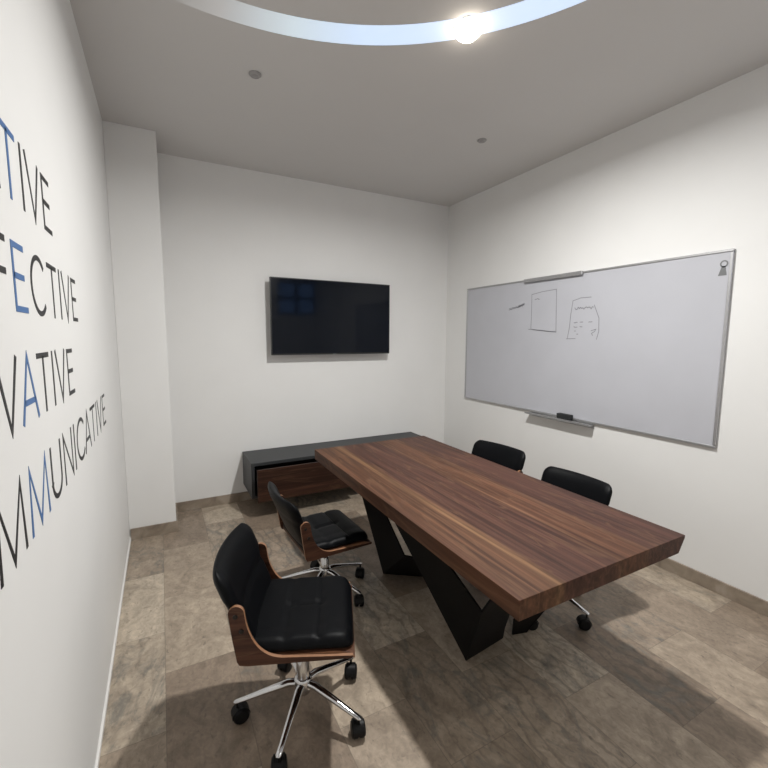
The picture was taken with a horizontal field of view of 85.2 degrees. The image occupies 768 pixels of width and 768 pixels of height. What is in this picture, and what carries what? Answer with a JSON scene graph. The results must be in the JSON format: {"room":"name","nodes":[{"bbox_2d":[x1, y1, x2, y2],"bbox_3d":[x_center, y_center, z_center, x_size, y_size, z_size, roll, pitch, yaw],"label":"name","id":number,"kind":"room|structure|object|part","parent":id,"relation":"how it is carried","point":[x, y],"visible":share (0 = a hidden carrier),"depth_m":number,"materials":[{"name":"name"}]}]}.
{"room":"meeting room","nodes":[
{"label":"meeting room","id":0,"kind":"room"},
{"bbox_2d":[0,0,129,767],"bbox_3d":[-1.100,-0.108,1.305,0.150,3.014,4.644,-3,7,-28],"label":"wall","id":1,"kind":"structure","parent":0,"point":[59,607],"depth_m":1.24,"materials":[{"name":"white paint"}]},
{"bbox_2d":[0,118,52,235],"bbox_3d":[-0.774,-0.482,0.811,0.001,0.180,1.089,-3,7,-28],"label":"wall lettering","id":2,"kind":"object","parent":1,"relation":"attached to","point":[6,130],"depth_m":1.03,"materials":[{"name":"black plastic"}]},
{"bbox_2d":[0,348,74,437],"bbox_3d":[-0.786,0.022,0.886,0.001,0.180,1.393,-3,7,-28],"label":"wall lettering","id":3,"kind":"object","parent":1,"relation":"attached to","point":[43,355],"depth_m":1.01,"materials":[{"name":"black plastic"}]},
{"bbox_2d":[0,233,77,322],"bbox_3d":[-0.910,-0.256,1.093,0.001,0.173,1.206,-3,7,-28],"label":"wall lettering","id":4,"kind":"object","parent":1,"relation":"attached to","point":[16,275],"depth_m":1.07,"materials":[{"name":"black plastic"}]},
{"bbox_2d":[0,394,105,589],"bbox_3d":[-1.000,0.235,1.314,0.001,0.180,2.114,-3,7,-28],"label":"wall lettering","id":5,"kind":"object","parent":1,"relation":"attached to","point":[57,495],"depth_m":1.06,"materials":[{"name":"black plastic"}]},
{"bbox_2d":[95,537,130,767],"bbox_3d":[-0.943,1.395,1.334,0.009,0.022,4.243,-3,7,-28],"label":"trim","id":6,"kind":"structure","parent":1,"relation":"attached to","point":[126,565],"depth_m":1.91,"materials":[{"name":"white"}]},
{"bbox_2d":[102,120,175,536],"bbox_3d":[-1.887,-0.335,3.276,0.322,3.014,0.401,-3,7,-28],"label":"wall pillar","id":7,"kind":"structure","parent":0,"point":[130,153],"depth_m":3.08,"materials":[{"name":"white paint"}]},
{"bbox_2d":[130,503,178,539],"bbox_3d":[-1.882,1.120,3.440,0.326,0.085,0.413,-3,7,-28],"label":"baseboard","id":8,"kind":"structure","parent":7,"relation":"attached to","point":[168,527],"depth_m":3.26,"materials":[{"name":"tile"}]},
{"bbox_2d":[157,153,448,502],"bbox_3d":[-0.735,-0.433,4.195,3.524,3.014,0.150,-3,7,-28],"label":"wall","id":9,"kind":"structure","parent":0,"point":[226,230],"depth_m":3.93,"materials":[{"name":"white paint"}]},
{"bbox_2d":[176,491,257,511],"bbox_3d":[-0.562,1.022,4.364,2.878,0.085,0.012,-3,7,-28],"label":"baseboard","id":10,"kind":"structure","parent":9,"relation":"attached to","point":[242,496],"depth_m":3.83,"materials":[{"name":"stone"}]},
{"bbox_2d":[269,276,389,354],"bbox_3d":[-0.511,-0.652,4.139,1.234,0.710,0.114,-3,7,-28],"label":"television","id":11,"kind":"object","parent":9,"relation":"attached to","point":[308,316],"visible":1,"depth_m":4.06,"materials":[{"name":"black"}]},
{"bbox_2d":[242,432,420,502],"bbox_3d":[-0.389,0.773,4.131,1.847,0.316,0.527,-3,7,-28],"label":"media cabinet","id":12,"kind":"object","parent":9,"relation":"attached to","point":[295,471],"visible":0.41,"depth_m":3.72,"materials":[{"name":"grey laminate"}]},
{"bbox_3d":[-0.669,0.838,3.699,0.880,0.280,0.019,-3,7,-28],"label":"drawer","id":13,"kind":"part","parent":12,"relation":"part of","materials":[{"name":"brown wood"}]},
{"bbox_2d":[70,0,767,206],"bbox_3d":[0.398,-1.747,1.917,3.524,0.120,4.944,-3,7,-28],"label":"ceiling","id":14,"kind":"structure","parent":0,"point":[408,121],"depth_m":2.40,"materials":[{"name":"white paint"}]},
{"bbox_2d":[249,70,260,78],"bbox_3d":[-0.724,-1.734,2.346,0.068,0.012,0.068,-3,7,-28],"label":"recessed light","id":15,"kind":"object","parent":14,"relation":"in","point":[254,74],"visible":1,"depth_m":2.33,"materials":[{"name":"grey"}]},
{"bbox_2d":[176,0,585,44],"bbox_3d":[0.573,-1.616,1.302,3.032,0.001,1.208,5,8,38],"label":"light strip","id":16,"kind":"object","parent":14,"relation":"attached to","point":[525,11],"visible":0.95,"depth_m":1.97,"materials":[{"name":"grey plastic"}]},
{"bbox_2d":[453,16,482,42],"bbox_3d":[0.398,-1.667,1.986,0.142,0.053,0.142,-3,7,-28],"label":"recessed light","id":17,"kind":"object","parent":14,"relation":"in","point":[467,29],"visible":1,"depth_m":1.95,"materials":[{"name":"white"}]},
{"bbox_2d":[477,138,486,142],"bbox_3d":[0.731,-1.814,3.118,0.068,0.012,0.068,-3,7,-28],"label":"recessed light","id":18,"kind":"object","parent":14,"relation":"in","point":[481,140],"visible":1,"depth_m":3.10,"materials":[{"name":"grey"}]},
{"bbox_2d":[99,487,767,767],"bbox_3d":[0.382,1.367,2.268,3.524,0.120,4.944,-3,7,-28],"label":"floor","id":19,"kind":"structure","parent":0,"point":[669,670],"depth_m":1.91,"materials":[{"name":"tile"}]},
{"bbox_2d":[213,523,365,767],"bbox_3d":[-0.360,0.993,1.689,0.558,0.746,0.552,0,6,-6],"label":"office chair","id":20,"kind":"object","parent":19,"relation":"on","point":[287,623],"visible":1,"depth_m":1.61,"materials":[{"name":"black leather"}]},
{"bbox_3d":[-0.556,0.771,1.647,0.163,0.298,0.448,0,6,-6],"label":"backrest","id":21,"kind":"part","parent":20,"relation":"part of","materials":[{"name":"black leather"}]},
{"bbox_3d":[-0.483,1.248,1.699,0.247,0.073,0.034,-1,7,-10],"label":"leg","id":22,"kind":"part","parent":20,"relation":"part of","materials":[{"name":"silver metal"}]},
{"bbox_3d":[-0.354,1.262,1.575,0.034,0.073,0.247,1,7,8],"label":"leg","id":23,"kind":"part","parent":20,"relation":"part of","materials":[{"name":"silver metal"}]},
{"bbox_3d":[-0.321,0.868,1.460,0.426,0.223,0.013,0,6,-6],"label":"panel","id":24,"kind":"part","parent":20,"relation":"part of","materials":[{"name":"brown wood"}]},
{"bbox_3d":[-0.404,1.230,1.857,0.034,0.073,0.247,-3,7,-28],"label":"leg","id":25,"kind":"part","parent":20,"relation":"part of","materials":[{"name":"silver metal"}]},
{"bbox_3d":[-0.367,0.818,1.896,0.426,0.223,0.013,0,6,-6],"label":"panel","id":26,"kind":"part","parent":20,"relation":"part of","materials":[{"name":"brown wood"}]},
{"bbox_3d":[-0.327,0.912,1.687,0.400,0.057,0.420,0,6,-6],"label":"seat","id":27,"kind":"part","parent":20,"relation":"part of","materials":[{"name":"black leather"}]},
{"bbox_3d":[-0.229,1.234,1.833,0.034,0.073,0.247,6,9,43],"label":"leg","id":28,"kind":"part","parent":20,"relation":"part of","materials":[{"name":"silver metal"}]},
{"bbox_3d":[-0.198,1.254,1.658,0.247,0.073,0.034,3,7,26],"label":"leg","id":29,"kind":"part","parent":20,"relation":"part of","materials":[{"name":"silver metal"}]},
{"bbox_2d":[268,481,371,606],"bbox_3d":[-0.372,0.928,2.523,0.598,0.688,0.552,-4,8,-31],"label":"office chair","id":30,"kind":"object","parent":19,"relation":"on","point":[319,536],"visible":0.94,"depth_m":2.40,"materials":[{"name":"black leather"}]},
{"bbox_3d":[-0.483,0.787,2.688,0.426,0.223,0.013,-4,8,-31],"label":"panel","id":31,"kind":"part","parent":30,"relation":"part of","materials":[{"name":"brown wood"}]},
{"bbox_3d":[-0.552,0.747,2.382,0.163,0.298,0.448,-4,8,-31],"label":"backrest","id":32,"kind":"part","parent":30,"relation":"part of","materials":[{"name":"black leather"}]},
{"bbox_3d":[-0.511,1.152,2.539,0.247,0.073,0.034,0,6,-2],"label":"leg","id":33,"kind":"part","parent":30,"relation":"part of","materials":[{"name":"silver metal"}]},
{"bbox_3d":[-0.401,1.169,2.401,0.034,0.073,0.247,2,7,16],"label":"leg","id":34,"kind":"part","parent":30,"relation":"part of","materials":[{"name":"silver metal"}]},
{"bbox_3d":[-0.355,0.876,2.517,0.400,0.057,0.420,-4,8,-31],"label":"seat","id":35,"kind":"part","parent":30,"relation":"part of","materials":[{"name":"black leather"}]},
{"bbox_3d":[-0.256,0.830,2.312,0.426,0.223,0.013,-4,8,-31],"label":"panel","id":36,"kind":"part","parent":30,"relation":"part of","materials":[{"name":"brown wood"}]},
{"bbox_3d":[-0.235,1.163,2.461,0.247,0.073,0.034,5,8,34],"label":"leg","id":37,"kind":"part","parent":30,"relation":"part of","materials":[{"name":"silver metal"}]},
{"bbox_3d":[-0.241,1.143,2.637,0.247,0.073,0.034,-5,8,-37],"label":"leg","id":38,"kind":"part","parent":30,"relation":"part of","materials":[{"name":"silver metal"}]},
{"bbox_2d":[471,440,525,472],"bbox_3d":[0.598,0.841,2.858,0.594,0.796,0.544,-4,8,-35],"label":"office chair","id":39,"kind":"object","parent":19,"relation":"on","point":[507,456],"visible":0.11,"depth_m":2.92,"materials":[{"name":"black leather"}]},
{"bbox_2d":[315,436,684,660],"bbox_3d":[0.368,0.916,2.389,0.928,0.750,1.941,-3,7,-28],"label":"conference table","id":40,"kind":"object","parent":19,"relation":"on","point":[532,546],"visible":1,"depth_m":1.88,"materials":[{"name":"brown wood"}]},
{"bbox_2d":[529,466,611,630],"bbox_3d":[0.959,0.924,2.405,0.578,0.736,0.542,-4,8,-31],"label":"office chair","id":41,"kind":"object","parent":19,"relation":"on","point":[589,487],"visible":0.17,"depth_m":2.44,"materials":[{"name":"black leather"}]},
{"bbox_3d":[1.128,0.693,2.504,0.163,0.298,0.448,-4,8,-31],"label":"backrest","id":42,"kind":"part","parent":41,"relation":"part of","materials":[{"name":"black leather"}]},
{"bbox_3d":[1.021,1.185,2.319,0.034,0.073,0.247,-4,8,-36],"label":"leg","id":43,"kind":"part","parent":41,"relation":"part of","materials":[{"name":"silver metal"}]},
{"bbox_2d":[444,64,767,600],"bbox_3d":[1.880,-0.272,2.880,0.150,3.014,4.644,-3,7,-28],"label":"wall","id":44,"kind":"structure","parent":0,"point":[690,177],"depth_m":2.77,"materials":[{"name":"white paint"}]},
{"bbox_2d":[464,248,735,448],"bbox_3d":[1.427,-0.295,3.491,0.074,1.219,2.374,-3,7,-28],"label":"whiteboard","id":45,"kind":"object","parent":44,"relation":"attached to","point":[636,347],"visible":1,"depth_m":3.06,"materials":[{"name":"plastic"}]},
{"bbox_3d":[1.401,-0.893,3.498,0.018,0.032,0.595,-3,7,-28],"label":"clip rail","id":46,"kind":"part","parent":45,"relation":"part of","materials":[{"name":"metal"}]},
{"bbox_2d":[524,412,594,428],"bbox_3d":[1.451,0.297,3.509,0.074,0.038,0.645,-3,7,-28],"label":"tray","id":47,"kind":"object","parent":45,"relation":"on","point":[547,416],"depth_m":3.41,"materials":[{"name":"metal"}]},
{"bbox_2d":[556,413,572,420],"bbox_3d":[1.482,0.270,3.428,0.044,0.050,0.128,-3,7,-28],"label":"eraser","id":48,"kind":"object","parent":45,"relation":"on","point":[564,416],"visible":0.99,"depth_m":3.40,"materials":[{"name":"black plastic"}]},
{"bbox_2d":[654,558,767,616],"bbox_3d":[1.801,1.188,3.006,0.012,0.085,4.644,-3,7,-28],"label":"baseboard","id":49,"kind":"structure","parent":44,"relation":"attached to","point":[746,599],"depth_m":2.56,"materials":[{"name":"stone"}]}
]}

